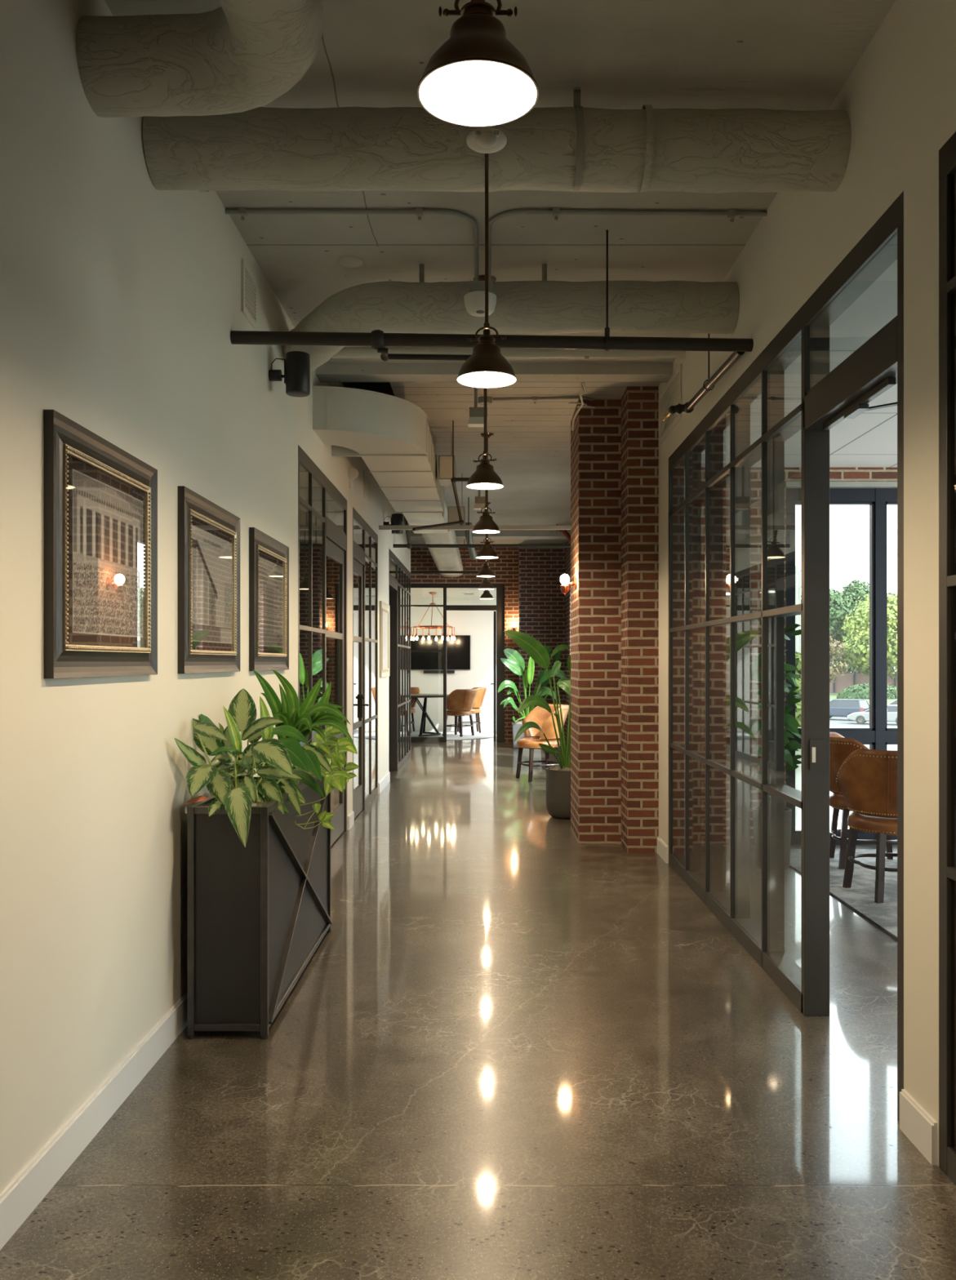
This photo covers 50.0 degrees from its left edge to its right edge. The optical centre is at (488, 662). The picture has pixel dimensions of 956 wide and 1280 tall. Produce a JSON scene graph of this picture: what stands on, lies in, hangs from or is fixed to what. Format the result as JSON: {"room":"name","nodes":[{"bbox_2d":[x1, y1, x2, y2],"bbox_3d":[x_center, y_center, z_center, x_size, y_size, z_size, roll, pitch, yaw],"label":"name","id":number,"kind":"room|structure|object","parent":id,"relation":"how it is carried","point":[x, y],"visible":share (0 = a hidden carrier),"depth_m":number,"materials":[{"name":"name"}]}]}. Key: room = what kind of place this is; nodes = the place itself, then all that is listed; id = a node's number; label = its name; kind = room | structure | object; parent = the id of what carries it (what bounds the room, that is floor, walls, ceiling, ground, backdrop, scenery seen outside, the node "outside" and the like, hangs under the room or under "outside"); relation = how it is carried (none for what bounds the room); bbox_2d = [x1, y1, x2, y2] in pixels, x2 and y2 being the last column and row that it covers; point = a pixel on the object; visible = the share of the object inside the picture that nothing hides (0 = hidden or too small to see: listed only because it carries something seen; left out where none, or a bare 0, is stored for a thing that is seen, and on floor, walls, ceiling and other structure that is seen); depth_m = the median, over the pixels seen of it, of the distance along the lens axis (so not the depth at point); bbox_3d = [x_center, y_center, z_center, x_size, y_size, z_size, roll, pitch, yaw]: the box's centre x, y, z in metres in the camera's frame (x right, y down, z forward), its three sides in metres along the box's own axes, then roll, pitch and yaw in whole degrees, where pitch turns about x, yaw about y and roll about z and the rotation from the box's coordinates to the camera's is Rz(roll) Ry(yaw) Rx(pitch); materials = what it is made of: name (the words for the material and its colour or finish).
{"room":"office corridor","nodes":[
{"label":"office corridor","id":0,"kind":"room"},
{"bbox_2d":[0,0,410,1194],"bbox_3d":[-1.258,-0.315,6.200,0.160,3.430,18.400,0,0,0],"label":"wall","id":1,"kind":"structure","parent":0,"point":[121,295],"depth_m":3.13,"materials":[{"name":"beige paint"}]},
{"bbox_2d":[44,409,157,678],"bbox_3d":[-1.162,-0.313,3.135,0.032,0.712,0.850,0,0,0],"label":"framed picture","id":2,"kind":"object","parent":1,"relation":"attached to","point":[100,500],"visible":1,"depth_m":3.04,"materials":[{"name":"black wood"}]},
{"bbox_2d":[72,468,142,637],"bbox_3d":[-1.167,-0.313,3.163,0.001,0.460,0.583,0,0,0],"label":"print","id":3,"kind":"object","parent":2,"relation":"attached to","point":[108,515],"depth_m":3.12,"materials":[{"name":"brown paper"}]},
{"bbox_2d":[0,771,390,1250],"bbox_3d":[-1.171,1.341,4.515,0.015,0.118,15.030,0,0,0],"label":"baseboard","id":4,"kind":"structure","parent":1,"relation":"attached to","point":[28,1189],"depth_m":2.95,"materials":[{"name":"white paint"}]},
{"bbox_2d":[75,0,324,117],"bbox_3d":[-0.822,-1.775,2.192,0.755,0.274,1.984,0,0,0],"label":"duct","id":5,"kind":"object","parent":1,"relation":"attached to","point":[237,55],"visible":0.98,"depth_m":2.92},
{"bbox_2d":[177,485,239,673],"bbox_3d":[-1.162,-0.312,4.310,0.032,0.710,0.870,0,0,0],"label":"framed picture","id":6,"kind":"object","parent":1,"relation":"attached to","point":[209,534],"visible":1,"depth_m":4.24,"materials":[{"name":"black wood"}]},
{"bbox_2d":[190,524,231,644],"bbox_3d":[-1.167,-0.312,4.325,0.001,0.458,0.648,0,0,0],"label":"print","id":7,"kind":"object","parent":6,"relation":"attached to","point":[211,549],"depth_m":4.30,"materials":[{"name":"brown paper"}]},
{"bbox_2d":[241,258,257,330],"bbox_3d":[-1.172,-1.795,5.015,0.012,0.250,0.290,0,0,0],"label":"air vent","id":8,"kind":"object","parent":1,"relation":"in","point":[249,282],"visible":1,"depth_m":4.99,"materials":[{"name":"metal"}]},
{"bbox_2d":[248,527,288,671],"bbox_3d":[-1.162,-0.310,5.465,0.032,0.706,0.870,0,0,0],"label":"framed picture","id":9,"kind":"object","parent":1,"relation":"attached to","point":[268,557],"visible":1,"depth_m":5.39,"materials":[{"name":"black wood"}]},
{"bbox_2d":[257,555,283,647],"bbox_3d":[-1.167,-0.310,5.480,0.001,0.454,0.648,0,0,0],"label":"print","id":10,"kind":"object","parent":9,"relation":"attached to","point":[271,570],"depth_m":5.47,"materials":[{"name":"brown paper"}]},
{"bbox_2d":[268,351,310,396],"bbox_3d":[-1.070,-1.546,5.500,0.216,0.215,0.128,0,0,0],"label":"wall speaker","id":11,"kind":"object","parent":1,"relation":"attached to","point":[296,375],"visible":1,"depth_m":5.45,"materials":[{"name":"black plastic"}]},
{"bbox_2d":[312,385,448,533],"bbox_3d":[-0.820,-1.697,9.716,0.717,0.302,5.768,0,0,0],"label":"duct","id":12,"kind":"object","parent":1,"relation":"attached to","point":[391,434],"visible":0.98,"depth_m":7.41,"materials":[{"name":"metal"}]},
{"bbox_2d":[421,529,462,577],"bbox_3d":[-0.659,-1.661,15.250,0.432,0.344,5.300,0,0,0],"label":"duct","id":13,"kind":"object","parent":12,"relation":"attached to","point":[444,558],"visible":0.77,"depth_m":14.70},
{"bbox_2d":[438,432,455,485],"bbox_3d":[-0.370,-1.815,9.122,0.140,0.430,0.356,0,0,0],"label":"control box","id":14,"kind":"object","parent":12,"relation":"attached to","point":[445,462],"visible":0.86,"depth_m":8.94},
{"bbox_2d":[379,600,390,677],"bbox_3d":[-1.165,-0.250,11.450,0.027,0.820,0.900,0,0,0],"label":"framed picture","id":15,"kind":"object","parent":1,"relation":"attached to","point":[384,609],"visible":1,"depth_m":11.42,"materials":[{"name":"beige"}]},
{"bbox_2d":[383,513,403,533],"bbox_3d":[-1.070,-1.546,11.450,0.216,0.215,0.128,0,0,0],"label":"wall speaker","id":16,"kind":"object","parent":1,"relation":"attached to","point":[397,518],"visible":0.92,"depth_m":11.40,"materials":[{"name":"black plastic"}]},
{"bbox_2d":[378,524,570,529],"bbox_3d":[0.056,-1.442,10.970,2.468,0.045,0.040,0,0,0],"label":"channel","id":17,"kind":"object","parent":1,"relation":"attached to","point":[380,526],"visible":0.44,"depth_m":10.95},
{"bbox_2d":[315,363,672,382],"bbox_3d":[0.035,-1.992,7.050,2.425,0.075,0.200,0,0,0],"label":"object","id":18,"kind":"structure","parent":1,"relation":"attached to","point":[326,372],"depth_m":6.95,"materials":[{"name":"paint"}]},
{"bbox_2d":[326,557,328,756],"bbox_3d":[-2.769,-0.315,11.550,2.862,3.430,12.300,0,0,0],"label":"wall","id":19,"kind":"structure","parent":0,"point":[326,557],"depth_m":11.40,"materials":[{"name":"grey paint"}]},
{"bbox_2d":[410,529,570,538],"bbox_3d":[-1.100,-1.965,15.625,4.800,0.130,0.350,0,0,0],"label":"trim","id":20,"kind":"structure","parent":19,"relation":"attached to","point":[504,534],"depth_m":15.45,"materials":[{"name":"paint"}]},
{"bbox_2d":[410,597,496,724],"bbox_3d":[-1.350,-0.100,19.575,5.700,3.000,3.050,0,0,0],"label":"wall","id":21,"kind":"structure","parent":0,"point":[479,624],"depth_m":20.90,"materials":[{"name":"white paint"}]},
{"bbox_2d":[410,635,470,669],"bbox_3d":[-1.015,-0.200,20.872,1.270,0.700,0.055,0,0,0],"label":"television","id":22,"kind":"object","parent":21,"relation":"attached to","point":[458,651],"visible":0.76,"depth_m":20.84,"materials":[{"name":"black"}]},
{"bbox_2d":[410,724,493,730],"bbox_3d":[-1.475,1.335,20.892,5.450,0.130,0.015,0,0,0],"label":"baseboard","id":23,"kind":"structure","parent":21,"relation":"attached to","point":[428,727],"depth_m":20.89,"materials":[{"name":"white paint"}]},
{"bbox_2d":[410,587,496,597],"bbox_3d":[-1.350,-1.360,19.575,5.700,0.080,3.050,0,0,0],"label":"ceiling","id":24,"kind":"structure","parent":0,"point":[415,592],"depth_m":19.31,"materials":[{"name":"white paint"}]},
{"bbox_2d":[410,591,455,640],"bbox_3d":[-1.060,-0.865,19.300,0.852,0.911,0.863,0,0,0],"label":"chandelier","id":25,"kind":"object","parent":24,"relation":"hanging from","point":[433,593],"visible":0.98,"depth_m":19.23,"materials":[{"name":"orange metal"}]},
{"bbox_2d":[410,547,518,742],"bbox_3d":[-1.843,-0.315,17.975,4.714,3.430,0.150,0,0,0],"label":"wall","id":26,"kind":"structure","parent":0,"point":[505,567],"depth_m":17.90,"materials":[{"name":"red brick"}]},
{"bbox_2d":[0,730,955,1279],"bbox_3d":[0.650,1.500,9.100,11.300,0.200,24.200,0,0,0],"label":"floor","id":27,"kind":"structure","parent":0,"point":[513,1047],"depth_m":3.28,"materials":[{"name":"concrete"}]},
{"bbox_2d":[186,768,332,1039],"bbox_3d":[-0.966,0.969,4.565,0.310,0.862,1.531,0,0,0],"label":"planter","id":28,"kind":"object","parent":27,"relation":"on","point":[258,913],"visible":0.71,"depth_m":3.81,"materials":[{"name":"metal"}]},
{"bbox_2d":[173,688,333,848],"bbox_3d":[-0.913,0.385,4.080,0.517,0.558,0.840,0,0,0],"label":"leaf plant","id":29,"kind":"object","parent":28,"relation":"in","point":[235,770],"visible":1,"depth_m":4.01,"materials":[{"name":"green plant"}]},
{"bbox_2d":[200,768,313,806],"bbox_3d":[-0.972,0.561,4.560,0.265,0.052,1.485,0,0,0],"label":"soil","id":30,"kind":"structure","parent":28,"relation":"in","point":[253,804],"depth_m":3.99,"materials":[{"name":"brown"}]},
{"bbox_2d":[252,669,355,784],"bbox_3d":[-0.783,0.300,4.500,0.447,0.544,0.400,0,0,0],"label":"leaf plant","id":31,"kind":"object","parent":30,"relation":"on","point":[306,718],"visible":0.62,"depth_m":4.52,"materials":[{"name":"green plant"}]},
{"bbox_2d":[294,725,359,830],"bbox_3d":[-0.809,0.502,4.768,0.387,0.433,0.776,0,0,0],"label":"trailing vine","id":32,"kind":"object","parent":28,"relation":"in","point":[337,759],"visible":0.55,"depth_m":4.67,"materials":[{"name":"green plant"}]},
{"bbox_2d":[297,444,410,831],"bbox_3d":[-1.228,0.027,10.859,0.100,2.746,9.082,0,0,0],"label":"glass wall","id":33,"kind":"structure","parent":27,"relation":"on","point":[315,490],"depth_m":8.88,"materials":[{"name":"glass"}]},
{"bbox_2d":[326,537,344,845],"bbox_3d":[-1.179,0.237,7.920,0.119,2.305,1.040,0,0,0],"label":"door","id":34,"kind":"structure","parent":33,"relation":"in","point":[334,553],"depth_m":8.35,"materials":[{"name":"brown metal"}]},
{"bbox_2d":[353,559,368,818],"bbox_3d":[-1.179,0.237,9.305,0.119,2.305,0.770,0,0,0],"label":"door","id":35,"kind":"structure","parent":33,"relation":"in","point":[358,697],"depth_m":9.44,"materials":[{"name":"glass"}]},
{"bbox_2d":[410,730,493,740],"bbox_3d":[-1.030,1.395,19.550,2.410,0.010,2.410,0,0,0],"label":"rug","id":36,"kind":"object","parent":27,"relation":"on","point":[451,735],"visible":0.48,"depth_m":19.55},
{"bbox_2d":[410,693,448,736],"bbox_3d":[-1.420,1.008,19.600,1.440,0.765,1.440,0,0,0],"label":"meeting table","id":37,"kind":"object","parent":36,"relation":"on","point":[424,714],"visible":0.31,"depth_m":19.49,"materials":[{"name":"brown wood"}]},
{"bbox_2d":[442,688,477,737],"bbox_3d":[-0.540,0.945,19.330,0.687,0.886,0.634,0,0,-42],"label":"tub chair","id":38,"kind":"object","parent":36,"relation":"on","point":[460,702],"visible":0.91,"depth_m":19.11,"materials":[{"name":"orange leather"}]},
{"bbox_2d":[457,687,487,733],"bbox_3d":[-0.353,0.945,20.309,0.634,0.886,0.687,0,0,-23],"label":"tub chair","id":39,"kind":"object","parent":36,"relation":"on","point":[481,693],"visible":0.48,"depth_m":20.12,"materials":[{"name":"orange leather"}]},
{"bbox_2d":[410,583,504,742],"bbox_3d":[-0.939,0.013,17.980,2.423,2.775,0.100,0,0,0],"label":"glass wall","id":40,"kind":"structure","parent":27,"relation":"on","point":[499,607],"depth_m":17.93,"materials":[{"name":"brown metal"}]},
{"bbox_2d":[490,611,496,741],"bbox_3d":[0.077,0.245,18.480,0.095,2.290,0.880,0,0,0],"label":"door","id":41,"kind":"structure","parent":40,"relation":"in","point":[495,612],"depth_m":18.04,"materials":[{"name":"brown metal"}]},
{"bbox_2d":[511,722,528,748],"bbox_3d":[0.620,1.200,16.900,0.483,0.400,0.483,0,0,0],"label":"plant pot","id":42,"kind":"object","parent":27,"relation":"on","point":[515,726],"visible":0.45,"depth_m":16.67,"materials":[{"name":"ceramic"}]},
{"bbox_2d":[497,644,568,722],"bbox_3d":[0.740,0.334,16.695,1.181,1.262,0.614,0,0,-29],"label":"plant","id":43,"kind":"object","parent":42,"relation":"in","point":[514,662],"visible":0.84,"depth_m":16.77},
{"bbox_2d":[515,704,568,782],"bbox_3d":[0.648,0.957,12.254,0.634,0.886,0.687,0,0,-4],"label":"tub chair","id":44,"kind":"object","parent":27,"relation":"on","point":[539,715],"visible":0.72,"depth_m":12.11,"materials":[{"name":"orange leather"}]},
{"bbox_2d":[546,766,570,819],"bbox_3d":[0.715,1.181,9.270,0.400,0.438,0.400,0,0,0],"label":"plant pot","id":45,"kind":"object","parent":27,"relation":"on","point":[557,782],"visible":0.56,"depth_m":9.10,"materials":[{"name":"grey"}]},
{"bbox_2d":[548,764,570,770],"bbox_3d":[0.715,0.975,9.272,0.372,0.079,0.376,0,0,0],"label":"moss","id":46,"kind":"object","parent":45,"relation":"in","point":[556,768],"visible":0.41,"depth_m":9.23,"materials":[{"name":"beige"}]},
{"bbox_2d":[503,630,570,768],"bbox_3d":[0.512,0.340,9.143,0.872,1.251,0.328,0,0,-42],"label":"plant","id":47,"kind":"object","parent":46,"relation":"on","point":[530,645],"visible":0.77,"depth_m":9.12,"materials":[{"name":"plant"}]},
{"bbox_2d":[750,623,800,870],"bbox_3d":[1.970,0.570,6.996,0.413,1.660,0.434,0,0,-34],"label":"potted tree","id":48,"kind":"object","parent":27,"relation":"on","point":[791,723],"visible":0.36,"depth_m":6.93,"materials":[{"name":"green plant"}]},
{"bbox_2d":[668,131,955,1185],"bbox_3d":[1.297,-0.010,2.960,0.100,2.820,8.320,0,0,0],"label":"glass wall","id":49,"kind":"structure","parent":27,"relation":"on","point":[824,393],"depth_m":4.31,"materials":[{"name":"brown metal"}]},
{"bbox_2d":[822,377,897,430],"bbox_3d":[1.449,-0.899,3.621,0.334,0.039,0.659,0,0,0],"label":"door closer","id":50,"kind":"object","parent":49,"relation":"in","point":[860,406],"depth_m":3.55,"materials":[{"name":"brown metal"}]},
{"bbox_2d":[789,848,897,939],"bbox_3d":[3.730,1.394,6.000,3.340,0.012,3.200,0,0,0],"label":"rug","id":51,"kind":"object","parent":27,"relation":"on","point":[860,897],"visible":0.33,"depth_m":6.28,"materials":[{"name":"carpet"}]},
{"bbox_2d":[829,732,897,869],"bbox_3d":[2.552,0.945,7.059,0.634,0.886,0.687,0,0,-7],"label":"tub chair","id":52,"kind":"object","parent":51,"relation":"on","point":[841,747],"visible":0.23,"depth_m":6.90,"materials":[{"name":"leather"}]},
{"bbox_2d":[835,748,897,903],"bbox_3d":[2.439,0.945,6.093,0.687,0.886,0.634,0,0,-23],"label":"tub chair","id":53,"kind":"object","parent":51,"relation":"on","point":[867,779],"visible":0.48,"depth_m":5.94,"materials":[{"name":"leather"}]},
{"bbox_2d":[104,0,895,544],"bbox_3d":[0.700,-2.155,7.700,11.400,0.250,21.400,0,0,0],"label":"ceiling","id":54,"kind":"structure","parent":0,"point":[785,55],"depth_m":4.50,"materials":[{"name":"paint"}]},
{"bbox_2d":[337,256,362,267],"bbox_3d":[-0.700,-2.024,5.180,0.124,0.012,0.124,0,0,0],"label":"disc","id":55,"kind":"object","parent":54,"relation":"attached to","point":[346,261],"visible":1,"depth_m":5.16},
{"bbox_2d":[225,206,479,280],"bbox_3d":[-0.555,-1.930,4.629,1.208,0.200,0.367,0,0,-21],"label":"conduit","id":56,"kind":"object","parent":54,"relation":"attached to","point":[242,211],"visible":1,"depth_m":4.57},
{"bbox_2d":[463,280,496,316],"bbox_3d":[-0.042,-1.766,4.985,0.160,0.138,0.160,0,0,0],"label":"smoke detector","id":57,"kind":"object","parent":56,"relation":"attached to","point":[474,300],"visible":0.95,"depth_m":4.92,"materials":[{"name":"white plastic"}]},
{"bbox_2d":[342,382,394,395],"bbox_3d":[-0.950,-2.430,8.025,0.700,0.300,2.050,0,0,0],"label":"trim","id":58,"kind":"structure","parent":54,"relation":"attached to","point":[385,388],"depth_m":8.90,"materials":[{"name":"grey paint"}]},
{"bbox_2d":[412,420,469,530],"bbox_3d":[-0.279,-1.541,8.461,0.349,0.978,0.772,0,0,28],"label":"pipe","id":59,"kind":"object","parent":54,"relation":"hanging from","point":[453,479],"visible":0.94,"depth_m":8.60,"materials":[{"name":"metal"}]},
{"bbox_2d":[447,473,465,530],"bbox_3d":[-0.350,-1.740,11.072,0.180,0.580,0.356,0,0,0],"label":"control box","id":60,"kind":"object","parent":54,"relation":"hanging from","point":[452,513],"visible":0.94,"depth_m":10.89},
{"bbox_2d":[467,386,487,426],"bbox_3d":[-0.082,-1.880,7.480,0.140,0.300,0.120,0,0,0],"label":"emergency light","id":61,"kind":"object","parent":54,"relation":"hanging from","point":[476,419],"visible":0.94,"depth_m":7.43,"materials":[{"name":"white plastic"}]},
{"bbox_2d":[417,0,538,127],"bbox_3d":[-0.018,-1.481,1.683,0.201,1.098,0.201,0,0,0],"label":"pendant lamp","id":62,"kind":"object","parent":54,"relation":"hanging from","point":[477,77],"visible":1,"depth_m":1.69,"materials":[{"name":"brown metal"}]},
{"bbox_2d":[392,497,570,548],"bbox_3d":[0.056,-1.715,12.557,2.468,0.639,0.158,0,0,0],"label":"pipe","id":63,"kind":"object","parent":54,"relation":"hanging from","point":[409,545],"visible":0.89,"depth_m":12.58,"materials":[{"name":"metal"}]},
{"bbox_2d":[466,275,503,489],"bbox_3d":[-0.021,-1.481,5.426,0.201,1.098,0.201,0,0,20],"label":"pendant lamp","id":64,"kind":"object","parent":54,"relation":"hanging from","point":[484,477],"visible":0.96,"depth_m":5.39,"materials":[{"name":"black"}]},
{"bbox_2d":[471,387,500,533],"bbox_3d":[-0.021,-1.481,7.316,0.201,1.098,0.201,0,0,-9],"label":"pendant lamp","id":65,"kind":"object","parent":54,"relation":"hanging from","point":[486,524],"visible":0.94,"depth_m":7.28,"materials":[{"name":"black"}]},
{"bbox_2d":[456,153,516,387],"bbox_3d":[-0.008,-1.481,3.380,0.201,1.098,0.201,0,0,10],"label":"pendant lamp","id":66,"kind":"object","parent":54,"relation":"hanging from","point":[486,367],"visible":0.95,"depth_m":3.37,"materials":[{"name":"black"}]},
{"bbox_2d":[466,126,506,153],"bbox_3d":[-0.008,-1.835,3.292,0.132,0.391,0.097,0,0,0],"label":"sensor","id":67,"kind":"object","parent":54,"relation":"hanging from","point":[485,140],"visible":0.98,"depth_m":3.27,"materials":[{"name":"white plastic"}]},
{"bbox_2d":[475,432,498,558],"bbox_3d":[-0.015,-1.481,9.114,0.201,1.098,0.201,0,0,25],"label":"pendant lamp","id":68,"kind":"object","parent":54,"relation":"hanging from","point":[486,551],"visible":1,"depth_m":9.08,"materials":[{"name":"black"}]},
{"bbox_2d":[230,229,753,353],"bbox_3d":[0.034,-1.732,4.771,2.430,0.597,0.089,0,0,-4],"label":"pipe","id":69,"kind":"object","parent":54,"relation":"hanging from","point":[377,340],"visible":0.98,"depth_m":4.75,"materials":[{"name":"metal"}]},
{"bbox_2d":[380,346,471,360],"bbox_3d":[-0.258,-1.474,4.870,0.520,0.048,0.188,0,0,-3],"label":"pipe","id":70,"kind":"object","parent":69,"relation":"attached to","point":[384,357],"visible":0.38,"depth_m":4.93,"materials":[{"name":"metal"}]},
{"bbox_2d":[142,89,851,192],"bbox_3d":[0.035,-1.851,3.624,2.427,0.359,0.302,0,0,-1],"label":"duct","id":71,"kind":"object","parent":54,"relation":"hanging from","point":[578,148],"visible":0.85,"depth_m":3.52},
{"bbox_2d":[331,346,685,359],"bbox_3d":[0.123,-1.963,6.519,2.247,0.087,0.071,0,0,0],"label":"pipe","id":72,"kind":"object","parent":54,"relation":"attached to","point":[346,352],"visible":0.56,"depth_m":6.49,"materials":[{"name":"metal"}]},
{"bbox_2d":[282,263,738,373],"bbox_3d":[-0.114,-1.853,5.396,2.755,0.354,0.858,0,0,20],"label":"duct","id":73,"kind":"object","parent":54,"relation":"hanging from","point":[550,307],"visible":0.85,"depth_m":5.13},
{"bbox_2d":[493,395,593,404],"bbox_3d":[0.417,-2.002,7.830,0.775,0.055,0.080,0,0,0],"label":"conduit","id":74,"kind":"object","parent":54,"relation":"attached to","point":[534,397],"visible":1,"depth_m":7.82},
{"bbox_2d":[488,206,767,280],"bbox_3d":[0.566,-1.930,4.630,1.323,0.200,0.379,0,0,18],"label":"conduit","id":75,"kind":"object","parent":54,"relation":"attached to","point":[556,211],"visible":0.92,"depth_m":4.59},
{"bbox_2d":[662,333,744,429],"bbox_3d":[1.177,-1.715,5.555,0.142,0.631,1.310,0,0,-7],"label":"drain pipe","id":76,"kind":"object","parent":54,"relation":"hanging from","point":[688,406],"visible":0.98,"depth_m":5.52,"materials":[{"name":"metal"}]},
{"bbox_2d":[518,543,564,744],"bbox_3d":[1.057,-0.315,17.775,1.086,3.430,0.550,0,0,0],"label":"wall","id":77,"kind":"structure","parent":0,"point":[541,600],"depth_m":17.50,"materials":[{"name":"brick"}]},
{"bbox_2d":[564,539,570,745],"bbox_3d":[1.450,-0.315,12.975,0.300,3.430,9.050,0,0,0],"label":"wall","id":78,"kind":"structure","parent":0,"point":[567,550],"depth_m":16.90,"materials":[{"name":"brick"}]},
{"bbox_2d":[570,398,621,844],"bbox_3d":[0.895,-0.315,8.270,0.410,3.430,0.760,0,0,0],"label":"wall pillar","id":79,"kind":"structure","parent":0,"point":[596,434],"depth_m":7.89,"materials":[{"name":"red brick"}]},
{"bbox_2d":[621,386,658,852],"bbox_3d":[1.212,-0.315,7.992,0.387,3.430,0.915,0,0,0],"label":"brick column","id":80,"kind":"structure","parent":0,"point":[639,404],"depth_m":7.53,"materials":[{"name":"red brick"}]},
{"bbox_2d":[701,259,897,466],"bbox_3d":[3.804,-1.522,2.400,4.793,0.075,10.800,0,0,0],"label":"ceiling","id":81,"kind":"structure","parent":0,"point":[868,439],"depth_m":6.03,"materials":[{"name":"paint"}]},
{"bbox_2d":[701,466,897,845],"bbox_3d":[3.853,-0.100,7.950,4.893,3.000,0.300,0,0,0],"label":"wall","id":82,"kind":"structure","parent":0,"point":[791,473],"depth_m":7.80,"materials":[{"name":"red brick"}]},
{"bbox_2d":[785,488,897,844],"bbox_3d":[4.133,0.033,7.910,3.745,2.735,0.110,0,0,0],"label":"window","id":83,"kind":"structure","parent":82,"relation":"in","point":[877,735],"depth_m":7.86,"materials":[{"name":"black"}]},
{"bbox_2d":[785,481,897,488],"bbox_3d":[4.130,-1.355,7.825,3.740,0.040,0.070,0,0,0],"label":"trim","id":84,"kind":"structure","parent":82,"relation":"attached to","point":[788,484],"depth_m":7.79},
{"bbox_2d":[658,0,955,1166],"bbox_3d":[1.327,-0.315,2.270,0.160,3.430,10.540,0,0,0],"label":"wall","id":85,"kind":"structure","parent":0,"point":[899,99],"depth_m":3.04,"materials":[{"name":"beige paint"}]},
{"bbox_2d":[659,364,681,444],"bbox_3d":[1.241,-1.755,7.020,0.012,0.350,0.800,0,0,0],"label":"air vent","id":86,"kind":"object","parent":85,"relation":"in","point":[671,395],"visible":0.91,"depth_m":6.97,"materials":[{"name":"metal"}]},
{"bbox_2d":[657,836,937,1165],"bbox_3d":[1.240,1.341,5.185,0.015,0.118,4.670,0,0,0],"label":"baseboard","id":87,"kind":"structure","parent":85,"relation":"attached to","point":[918,1126],"depth_m":2.95,"materials":[{"name":"white paint"}]},
{"label":"outside","id":88,"kind":"structure","parent":0,"visible":0},
{"bbox_2d":[829,726,897,751],"bbox_3d":[115.000,4.900,41.600,290.000,0.400,66.800,0,0,0],"label":"ground","id":89,"kind":"structure","parent":88,"point":[889,747],"depth_m":73.52,"materials":[{"name":"concrete"}]},
{"bbox_2d":[795,648,800,728],"bbox_3d":[7.980,2.140,27.965,1.788,5.135,1.799,0,0,0],"label":"tree","id":90,"kind":"object","parent":89,"relation":"on","point":[797,655],"visible":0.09,"depth_m":27.52,"materials":[{"name":"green plant"}]},
{"bbox_2d":[795,565,800,652],"bbox_3d":[12.145,0.474,40.000,0.730,8.451,0.340,0,0,0],"label":"utility pole","id":91,"kind":"object","parent":89,"relation":"on","point":[797,586],"visible":0.05,"depth_m":39.87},
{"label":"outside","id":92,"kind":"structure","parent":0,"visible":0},
{"bbox_2d":[829,693,897,704],"bbox_3d":[115.000,4.875,166.000,290.000,0.450,148.000,0,0,0],"label":"lawn","id":93,"kind":"structure","parent":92,"point":[832,695],"depth_m":129.03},
{"bbox_2d":[829,631,848,682],"bbox_3d":[47.252,-0.065,145.817,7.475,9.580,7.890,0,0,0],"label":"tree","id":94,"kind":"object","parent":93,"relation":"on","point":[833,646],"visible":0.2,"depth_m":144.05,"materials":[{"name":"brown plant"}]},
{"bbox_2d":[829,587,862,673],"bbox_3d":[57.175,-4.187,172.798,14.145,17.833,16.745,0,0,0],"label":"tree","id":95,"kind":"object","parent":93,"relation":"on","point":[837,611],"visible":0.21,"depth_m":167.63,"materials":[{"name":"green plant"}]},
{"bbox_2d":[829,579,869,673],"bbox_3d":[62.664,-4.724,174.987,10.467,18.887,9.271,0,0,0],"label":"tree","id":96,"kind":"object","parent":93,"relation":"on","point":[859,589],"visible":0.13,"depth_m":173.12,"materials":[{"name":"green plant"}]},
{"bbox_2d":[829,671,897,693],"bbox_3d":[65.000,3.100,156.050,70.000,3.200,0.700,0,0,0],"label":"wall","id":97,"kind":"structure","parent":93,"relation":"on","point":[844,681],"depth_m":155.99,"materials":[{"name":"black"}]},
{"bbox_2d":[835,683,897,699],"bbox_3d":[48.981,3.732,130.996,9.186,2.406,4.490,0,0,0],"label":"shrub","id":98,"kind":"object","parent":93,"relation":"on","point":[864,693],"visible":0.54,"depth_m":129.95,"materials":[{"name":"green plant"}]},
{"bbox_2d":[839,600,897,678],"bbox_3d":[56.781,-2.058,148.640,12.965,13.571,13.300,0,0,0],"label":"tree","id":99,"kind":"object","parent":93,"relation":"on","point":[857,649],"visible":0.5,"depth_m":146.21,"materials":[{"name":"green plant"}]},
{"bbox_2d":[842,590,897,671],"bbox_3d":[61.055,-3.248,160.043,10.903,15.935,11.444,0,0,0],"label":"tree","id":100,"kind":"object","parent":93,"relation":"on","point":[894,598],"visible":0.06,"depth_m":159.61,"materials":[{"name":"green plant"}]},
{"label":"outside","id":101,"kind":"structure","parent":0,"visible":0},
{"bbox_2d":[829,715,897,726],"bbox_3d":[115.000,4.895,83.500,290.000,0.410,17.000,0,0,0],"label":"road","id":102,"kind":"structure","parent":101,"point":[835,721],"depth_m":79.30,"materials":[{"name":"asphalt"}]},
{"bbox_2d":[829,698,869,720],"bbox_3d":[28.607,3.845,83.493,1.900,1.690,4.520,0,0,-44],"label":"parked car","id":103,"kind":"object","parent":102,"relation":"on","point":[837,707],"visible":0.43,"depth_m":82.30,"materials":[{"name":"blue metal"}]},
{"bbox_2d":[847,704,897,724],"bbox_3d":[29.721,3.955,77.490,4.793,1.470,1.900,0,0,26],"label":"parked car","id":104,"kind":"object","parent":102,"relation":"on","point":[860,717],"visible":0.45,"depth_m":77.11,"materials":[{"name":"silver metal"}]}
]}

